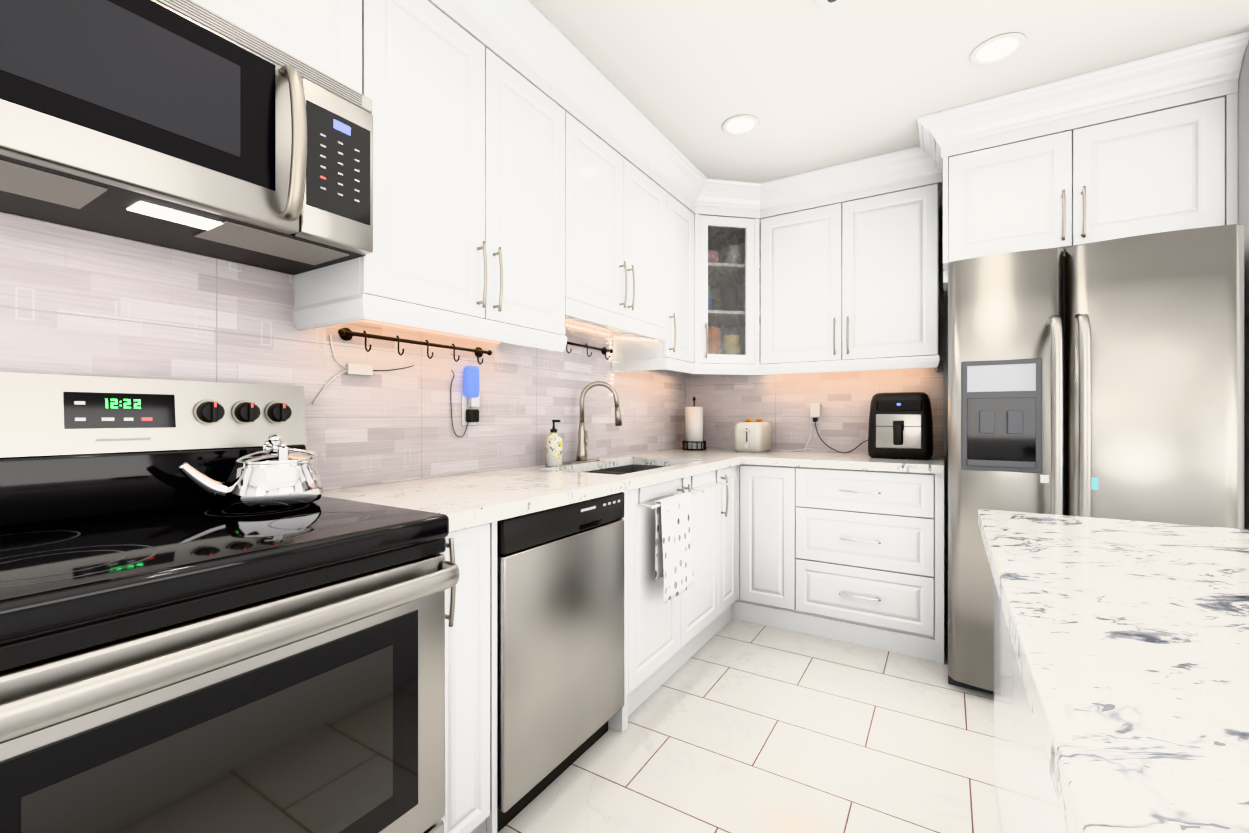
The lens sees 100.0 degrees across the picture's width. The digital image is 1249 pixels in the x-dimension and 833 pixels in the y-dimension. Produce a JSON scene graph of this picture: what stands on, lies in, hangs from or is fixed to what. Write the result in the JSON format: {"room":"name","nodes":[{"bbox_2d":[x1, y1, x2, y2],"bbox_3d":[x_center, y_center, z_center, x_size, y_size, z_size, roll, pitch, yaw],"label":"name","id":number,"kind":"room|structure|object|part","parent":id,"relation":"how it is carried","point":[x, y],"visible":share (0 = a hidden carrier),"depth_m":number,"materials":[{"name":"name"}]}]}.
{"room":"kitchen","nodes":[
{"label":"kitchen","id":0,"kind":"room"},
{"bbox_2d":[0,211,592,470],"bbox_3d":[-1.460,-0.105,0.769,0.100,2.485,7.280,0,0,32],"label":"wall","id":1,"kind":"structure","parent":0,"point":[141,242],"depth_m":1.21,"materials":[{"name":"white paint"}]},
{"bbox_2d":[0,212,293,385],"bbox_3d":[-1.146,-0.090,1.174,0.006,0.625,0.760,0,0,32],"label":"wall tile","id":2,"kind":"structure","parent":1,"relation":"attached to","point":[76,302],"depth_m":1.20,"materials":[{"name":"grey tile"}]},
{"bbox_2d":[192,0,361,93],"bbox_3d":[-0.985,-0.988,1.074,0.384,0.383,0.759,0,0,32],"label":"upper cabinet","id":3,"kind":"object","parent":1,"relation":"attached to","point":[324,36],"visible":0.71,"depth_m":1.21,"materials":[{"name":"white wood"}]},
{"bbox_2d":[0,0,372,274],"bbox_3d":[-0.953,-0.592,1.054,0.444,0.385,0.757,0,0,32],"label":"over-the-range microwave","id":4,"kind":"object","parent":3,"relation":"attached to","point":[190,126],"visible":1,"depth_m":0.99,"materials":[{"name":"silver metal"}]},
{"bbox_2d":[294,321,501,490],"bbox_3d":[-0.732,-0.044,1.847,0.006,0.532,0.820,0,0,32],"label":"wall tile","id":5,"kind":"structure","parent":1,"relation":"attached to","point":[380,427],"depth_m":1.76,"materials":[{"name":"grey tile"}]},
{"bbox_2d":[312,334,413,403],"bbox_3d":[-0.821,-0.142,1.677,0.018,0.212,0.343,0,0,32],"label":"controller","id":6,"kind":"object","parent":5,"relation":"attached to","point":[359,369],"visible":1,"depth_m":1.63,"materials":[{"name":"white plastic"}]},
{"bbox_2d":[338,328,491,364],"bbox_3d":[-0.693,-0.237,1.835,0.070,0.075,0.621,0,0,32],"label":"hook rail","id":7,"kind":"object","parent":5,"relation":"attached to","point":[346,334],"visible":1,"depth_m":1.76,"materials":[{"name":"black metal"}]},
{"bbox_2d":[450,366,479,436],"bbox_3d":[-0.605,-0.058,2.000,0.046,0.275,0.136,0,0,32],"label":"outlet","id":8,"kind":"object","parent":5,"relation":"attached to","point":[470,404],"visible":0.98,"depth_m":2.01,"materials":[{"name":"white plastic"}]},
{"bbox_2d":[294,0,564,342],"bbox_3d":[-0.571,-0.741,1.747,0.384,0.878,0.819,0,0,32],"label":"upper cabinet","id":9,"kind":"object","parent":1,"relation":"attached to","point":[468,174],"depth_m":1.56,"materials":[{"name":"white wood"}]},
{"bbox_2d":[292,295,362,330],"bbox_3d":[-0.807,-0.279,1.419,0.319,0.062,0.023,0,0,32],"label":"valance","id":10,"kind":"object","parent":9,"relation":"attached to","point":[331,312],"visible":0.95,"depth_m":1.41,"materials":[{"name":"white wood"}]},
{"bbox_3d":[-0.715,-0.306,1.848,0.012,0.008,0.740,0,0,32],"label":"mounted led strip","id":11,"kind":"part","parent":9,"relation":"part of","materials":[{"name":"white plastic"}]},
{"bbox_2d":[357,294,566,351],"bbox_3d":[-0.449,-0.279,1.672,0.025,0.062,0.830,0,0,32],"label":"valance","id":12,"kind":"object","parent":9,"relation":"attached to","point":[381,309],"visible":1,"depth_m":1.55,"materials":[{"name":"white wood"}]},
{"bbox_2d":[502,324,611,468],"bbox_3d":[-0.294,-0.118,2.558,0.006,0.680,0.850,0,0,32],"label":"wall tile","id":13,"kind":"structure","parent":1,"relation":"attached to","point":[542,389],"depth_m":2.50,"materials":[{"name":"grey tile"}]},
{"bbox_2d":[566,341,612,359],"bbox_3d":[-0.237,-0.338,2.575,0.070,0.075,0.661,0,0,32],"label":"hook rail","id":14,"kind":"object","parent":13,"relation":"attached to","point":[604,350],"visible":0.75,"depth_m":2.66,"materials":[{"name":"black metal"}]},
{"bbox_2d":[565,111,665,334],"bbox_3d":[-0.133,-0.815,2.458,0.384,0.730,0.849,0,0,32],"label":"upper cabinet","id":15,"kind":"object","parent":1,"relation":"attached to","point":[615,231],"depth_m":2.30,"materials":[{"name":"white wood"}]},
{"bbox_3d":[-0.283,-0.454,2.551,0.012,0.008,0.790,0,0,32],"label":"mounted led strip","id":16,"kind":"part","parent":15,"relation":"part of","materials":[{"name":"white plastic"}]},
{"bbox_2d":[567,325,656,394],"bbox_3d":[-0.162,-0.283,2.492,0.282,0.332,0.815,0,0,32],"label":"power cord","id":17,"kind":"object","parent":15,"relation":"attached to","point":[610,342],"visible":0.79,"depth_m":2.84,"materials":[{"name":"beige"}]},
{"bbox_2d":[565,298,666,340],"bbox_3d":[-0.011,-0.427,2.383,0.025,0.062,0.856,0,0,32],"label":"valance","id":18,"kind":"object","parent":15,"relation":"attached to","point":[582,311],"visible":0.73,"depth_m":2.29,"materials":[{"name":"white wood"}]},
{"bbox_2d":[612,370,685,455],"bbox_3d":[0.185,-0.044,3.334,0.006,0.532,0.974,0,0,32],"label":"wall tile","id":19,"kind":"structure","parent":1,"relation":"attached to","point":[652,404],"depth_m":3.28,"materials":[{"name":"grey tile"}]},
{"bbox_2d":[612,192,694,362],"bbox_3d":[0.185,-0.745,2.974,0.384,0.870,0.361,0,0,32],"label":"upper cabinet","id":20,"kind":"object","parent":1,"relation":"attached to","point":[678,343],"visible":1,"depth_m":2.86,"materials":[{"name":"white wood"}]},
{"bbox_2d":[612,358,663,371],"bbox_3d":[0.069,-0.279,2.841,0.319,0.062,0.023,0,0,32],"label":"valance","id":21,"kind":"object","parent":20,"relation":"attached to","point":[638,365],"visible":0.95,"depth_m":2.83,"materials":[{"name":"white wood"}]},
{"bbox_2d":[498,618,993,832],"bbox_3d":[0.796,1.168,-0.621,5.400,0.060,7.280,0,0,32],"label":"floor","id":22,"kind":"structure","parent":0,"point":[737,726],"depth_m":1.77,"materials":[{"name":"tile"}]},
{"bbox_2d":[0,496,459,832],"bbox_3d":[-0.838,0.675,0.985,0.713,0.925,0.759,0,0,32],"label":"range","id":23,"kind":"object","parent":22,"relation":"on","point":[221,667],"visible":0.92,"depth_m":0.83,"materials":[{"name":"grey metal"}]},
{"bbox_2d":[0,372,306,527],"bbox_3d":[-1.101,0.064,1.146,0.096,0.296,0.760,0,0,32],"label":"range backguard","id":24,"kind":"object","parent":23,"relation":"attached to","point":[72,447],"visible":0.98,"depth_m":1.13,"materials":[{"name":"silver metal"}]},
{"bbox_2d":[177,434,322,509],"bbox_3d":[-0.877,0.127,1.244,0.204,0.168,0.284,0,0,44],"label":"kettle","id":25,"kind":"object","parent":23,"relation":"on","point":[274,475],"visible":1,"depth_m":1.20,"materials":[{"name":"silver metal"}]},
{"bbox_2d":[440,521,496,832],"bbox_3d":[-0.622,0.700,1.421,0.639,0.875,0.201,0,0,32],"label":"base cabinet","id":26,"kind":"object","parent":22,"relation":"on","point":[471,700],"visible":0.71,"depth_m":1.29,"materials":[{"name":"white wood"}]},
{"bbox_2d":[486,492,623,832],"bbox_3d":[-0.408,0.702,1.768,0.600,0.870,0.605,0,0,32],"label":"dishwasher","id":27,"kind":"object","parent":22,"relation":"on","point":[560,636],"visible":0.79,"depth_m":1.54,"materials":[{"name":"grey metal"}]},
{"bbox_2d":[585,464,729,731],"bbox_3d":[0.010,0.700,2.420,0.668,0.875,0.935,0,0,32],"label":"base cabinet","id":28,"kind":"object","parent":22,"relation":"on","point":[663,642],"visible":0.29,"depth_m":2.14,"materials":[{"name":"white wood"}]},
{"bbox_2d":[322,450,745,531],"bbox_3d":[0.016,0.242,2.463,0.633,0.040,2.643,0,0,32],"label":"countertop","id":29,"kind":"structure","parent":28,"relation":"on","point":[463,501],"depth_m":1.69,"materials":[{"name":"stone"}]},
{"bbox_2d":[545,420,562,466],"bbox_3d":[-0.318,0.118,2.356,0.080,0.208,0.080,0,0,32],"label":"soap dispenser","id":30,"kind":"object","parent":29,"relation":"on","point":[553,449],"visible":1,"depth_m":2.32,"materials":[{"name":"ceramic"}]},
{"bbox_2d":[563,381,621,463],"bbox_3d":[-0.151,0.024,2.538,0.193,0.396,0.247,0,0,32],"label":"faucet","id":31,"kind":"object","parent":29,"relation":"on","point":[581,455],"visible":1,"depth_m":2.56,"materials":[{"name":"silver metal"}]},
{"bbox_2d":[655,492,693,603],"bbox_3d":[0.206,0.516,2.104,0.049,0.386,0.282,0,0,32],"label":"dish towel","id":32,"kind":"object","parent":28,"relation":"hanging from","point":[674,545],"visible":1,"depth_m":2.07,"materials":[{"name":"white fabric"}]},
{"bbox_2d":[712,465,737,636],"bbox_3d":[0.318,0.699,2.946,0.639,0.875,0.283,0,0,32],"label":"base cabinet","id":33,"kind":"object","parent":22,"relation":"on","point":[727,546],"visible":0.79,"depth_m":2.79,"materials":[{"name":"white wood"}]},
{"bbox_2d":[732,465,739,619],"bbox_3d":[0.539,0.699,3.334,0.609,0.875,0.610,0,0,32],"label":"base cabinet","id":34,"kind":"object","parent":22,"relation":"on","point":[736,609],"visible":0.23,"depth_m":2.92,"materials":[{"name":"white wood"}]},
{"bbox_2d":[662,448,735,451],"bbox_3d":[0.555,0.242,3.311,0.360,0.040,0.633,0,0,32],"label":"countertop","id":35,"kind":"structure","parent":34,"relation":"on","point":[679,449],"depth_m":3.42,"materials":[{"name":"stone"}]},
{"bbox_2d":[682,397,705,449],"bbox_3d":[0.465,0.044,3.494,0.156,0.354,0.156,0,0,32],"label":"paper towel holder","id":36,"kind":"object","parent":35,"relation":"on","point":[693,428],"visible":1,"depth_m":3.44,"materials":[{"name":"white paper"}]},
{"bbox_2d":[735,419,771,452],"bbox_3d":[0.820,0.117,3.337,0.172,0.208,0.279,0,0,32],"label":"toaster","id":37,"kind":"object","parent":35,"relation":"on","point":[754,437],"visible":1,"depth_m":3.24,"materials":[{"name":"white plastic"}]},
{"bbox_2d":[740,464,795,631],"bbox_3d":[0.927,0.699,3.095,0.304,0.875,0.610,0,0,32],"label":"base cabinet","id":38,"kind":"object","parent":22,"relation":"on","point":[767,545],"depth_m":2.83,"materials":[{"name":"white wood"}]},
{"bbox_2d":[795,467,944,663],"bbox_3d":[1.332,0.699,2.823,0.670,0.875,0.649,0,0,32],"label":"base cabinet","id":39,"kind":"object","parent":22,"relation":"on","point":[870,558],"visible":1,"depth_m":2.56,"materials":[{"name":"white wood"}]},
{"bbox_2d":[746,450,944,473],"bbox_3d":[1.228,0.242,2.896,0.923,0.040,0.633,0,0,32],"label":"countertop","id":40,"kind":"structure","parent":39,"relation":"on","point":[854,461],"depth_m":2.70,"materials":[{"name":"stone"}]},
{"bbox_2d":[868,392,932,459],"bbox_3d":[1.494,0.047,2.834,0.300,0.348,0.355,0,0,32],"label":"air fryer","id":41,"kind":"object","parent":40,"relation":"on","point":[900,425],"visible":1,"depth_m":2.71,"materials":[{"name":"black plastic"}]},
{"bbox_2d":[994,601,1057,832],"bbox_3d":[0.719,0.701,-0.518,1.580,0.875,3.116,0,0,32],"label":"kitchen island","id":42,"kind":"object","parent":22,"relation":"on","point":[1021,799],"depth_m":0.88,"materials":[{"name":"wood"}]},
{"bbox_2d":[978,509,1248,832],"bbox_3d":[0.719,0.242,-0.518,1.640,0.040,3.176,0,0,32],"label":"island countertop","id":43,"kind":"structure","parent":42,"relation":"on","point":[1128,640],"depth_m":0.49,"materials":[{"name":"white stone"}]},
{"bbox_2d":[948,224,1243,693],"bbox_3d":[1.889,0.248,2.255,0.845,1.777,0.912,0,0,32],"label":"refrigerator","id":44,"kind":"object","parent":22,"relation":"on","point":[1103,379],"visible":0.65,"depth_m":1.91,"materials":[{"name":"grey metal"}]},
{"bbox_2d":[759,183,947,620],"bbox_3d":[2.721,-0.105,2.409,5.300,2.485,0.100,0,0,32],"label":"wall","id":45,"kind":"structure","parent":0,"point":[943,330],"depth_m":2.92,"materials":[{"name":"white paint"}]},
{"bbox_2d":[670,214,760,371],"bbox_3d":[0.552,-0.745,3.323,0.642,0.870,0.615,0,0,32],"label":"upper cabinet","id":46,"kind":"object","parent":45,"relation":"attached to","point":[727,290],"visible":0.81,"depth_m":3.11,"materials":[{"name":"white wood"}]},
{"bbox_2d":[662,355,939,374],"bbox_3d":[0.900,-0.279,2.703,1.240,0.062,0.660,0,0,32],"label":"valance","id":47,"kind":"object","parent":46,"relation":"attached to","point":[894,363],"visible":1,"depth_m":2.92,"materials":[{"name":"white wood"}]},
{"bbox_2d":[686,361,943,455],"bbox_3d":[1.112,-0.044,3.336,1.572,0.532,0.006,0,0,32],"label":"wall tile","id":48,"kind":"structure","parent":45,"relation":"attached to","point":[780,403],"depth_m":3.31,"materials":[{"name":"grey tile"}]},
{"bbox_2d":[780,403,867,452],"bbox_3d":[1.226,0.070,3.204,0.524,0.306,0.097,0,0,32],"label":"electrical outlet","id":49,"kind":"object","parent":48,"relation":"attached to","point":[815,413],"visible":0.94,"depth_m":3.25,"materials":[{"name":"white plastic"}]},
{"bbox_2d":[760,184,938,363],"bbox_3d":[1.276,-0.745,3.013,0.914,0.870,0.384,0,0,32],"label":"upper cabinet","id":50,"kind":"object","parent":45,"relation":"attached to","point":[854,279],"visible":0.96,"depth_m":2.85,"materials":[{"name":"white wood"}]},
{"bbox_2d":[943,93,1237,301],"bbox_3d":[1.998,-0.910,2.400,0.918,0.539,0.669,0,0,32],"label":"upper cabinet","id":51,"kind":"object","parent":45,"relation":"attached to","point":[1172,169],"visible":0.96,"depth_m":2.11,"materials":[{"name":"white wood"}]},
{"bbox_2d":[529,0,1248,216],"bbox_3d":[0.796,-1.377,-0.622,5.400,0.060,7.280,0,0,32],"label":"ceiling","id":52,"kind":"structure","parent":0,"point":[810,85],"depth_m":1.96,"materials":[{"name":"white paint"}]},
{"bbox_2d":[722,115,759,135],"bbox_3d":[0.537,-1.345,2.420,0.170,0.005,0.170,0,0,32],"label":"recessed light","id":53,"kind":"object","parent":52,"relation":"in","point":[738,125],"visible":1,"depth_m":2.42,"materials":[{"name":"white plastic"}]},
{"bbox_2d":[813,0,844,7],"bbox_3d":[0.656,-1.331,1.649,0.130,0.031,0.130,0,0,32],"label":"smoke detector","id":54,"kind":"object","parent":52,"relation":"attached to","point":[827,3],"visible":0.88,"depth_m":1.67,"materials":[{"name":"white plastic"}]},
{"bbox_2d":[970,33,1025,65],"bbox_3d":[1.367,-1.344,1.921,0.170,0.005,0.170,0,0,32],"label":"recessed light","id":55,"kind":"object","parent":52,"relation":"in","point":[997,49],"visible":1,"depth_m":1.92,"materials":[{"name":"white plastic"}]},
{"bbox_2d":[1238,41,1248,529],"bbox_3d":[3.512,-0.105,1.405,2.700,2.485,0.780,0,0,32],"label":"wall","id":56,"kind":"structure","parent":0,"point":[1243,149],"depth_m":1.86,"materials":[{"name":"white paint"}]},
{"bbox_2d":[428,0,1248,218],"bbox_3d":[0.461,-1.264,1.091,2.163,0.166,3.845,0,0,32],"label":"crown molding","id":57,"kind":"structure","parent":56,"relation":"attached to","point":[530,42],"depth_m":2.17,"materials":[{"name":"white wood"}]}
]}

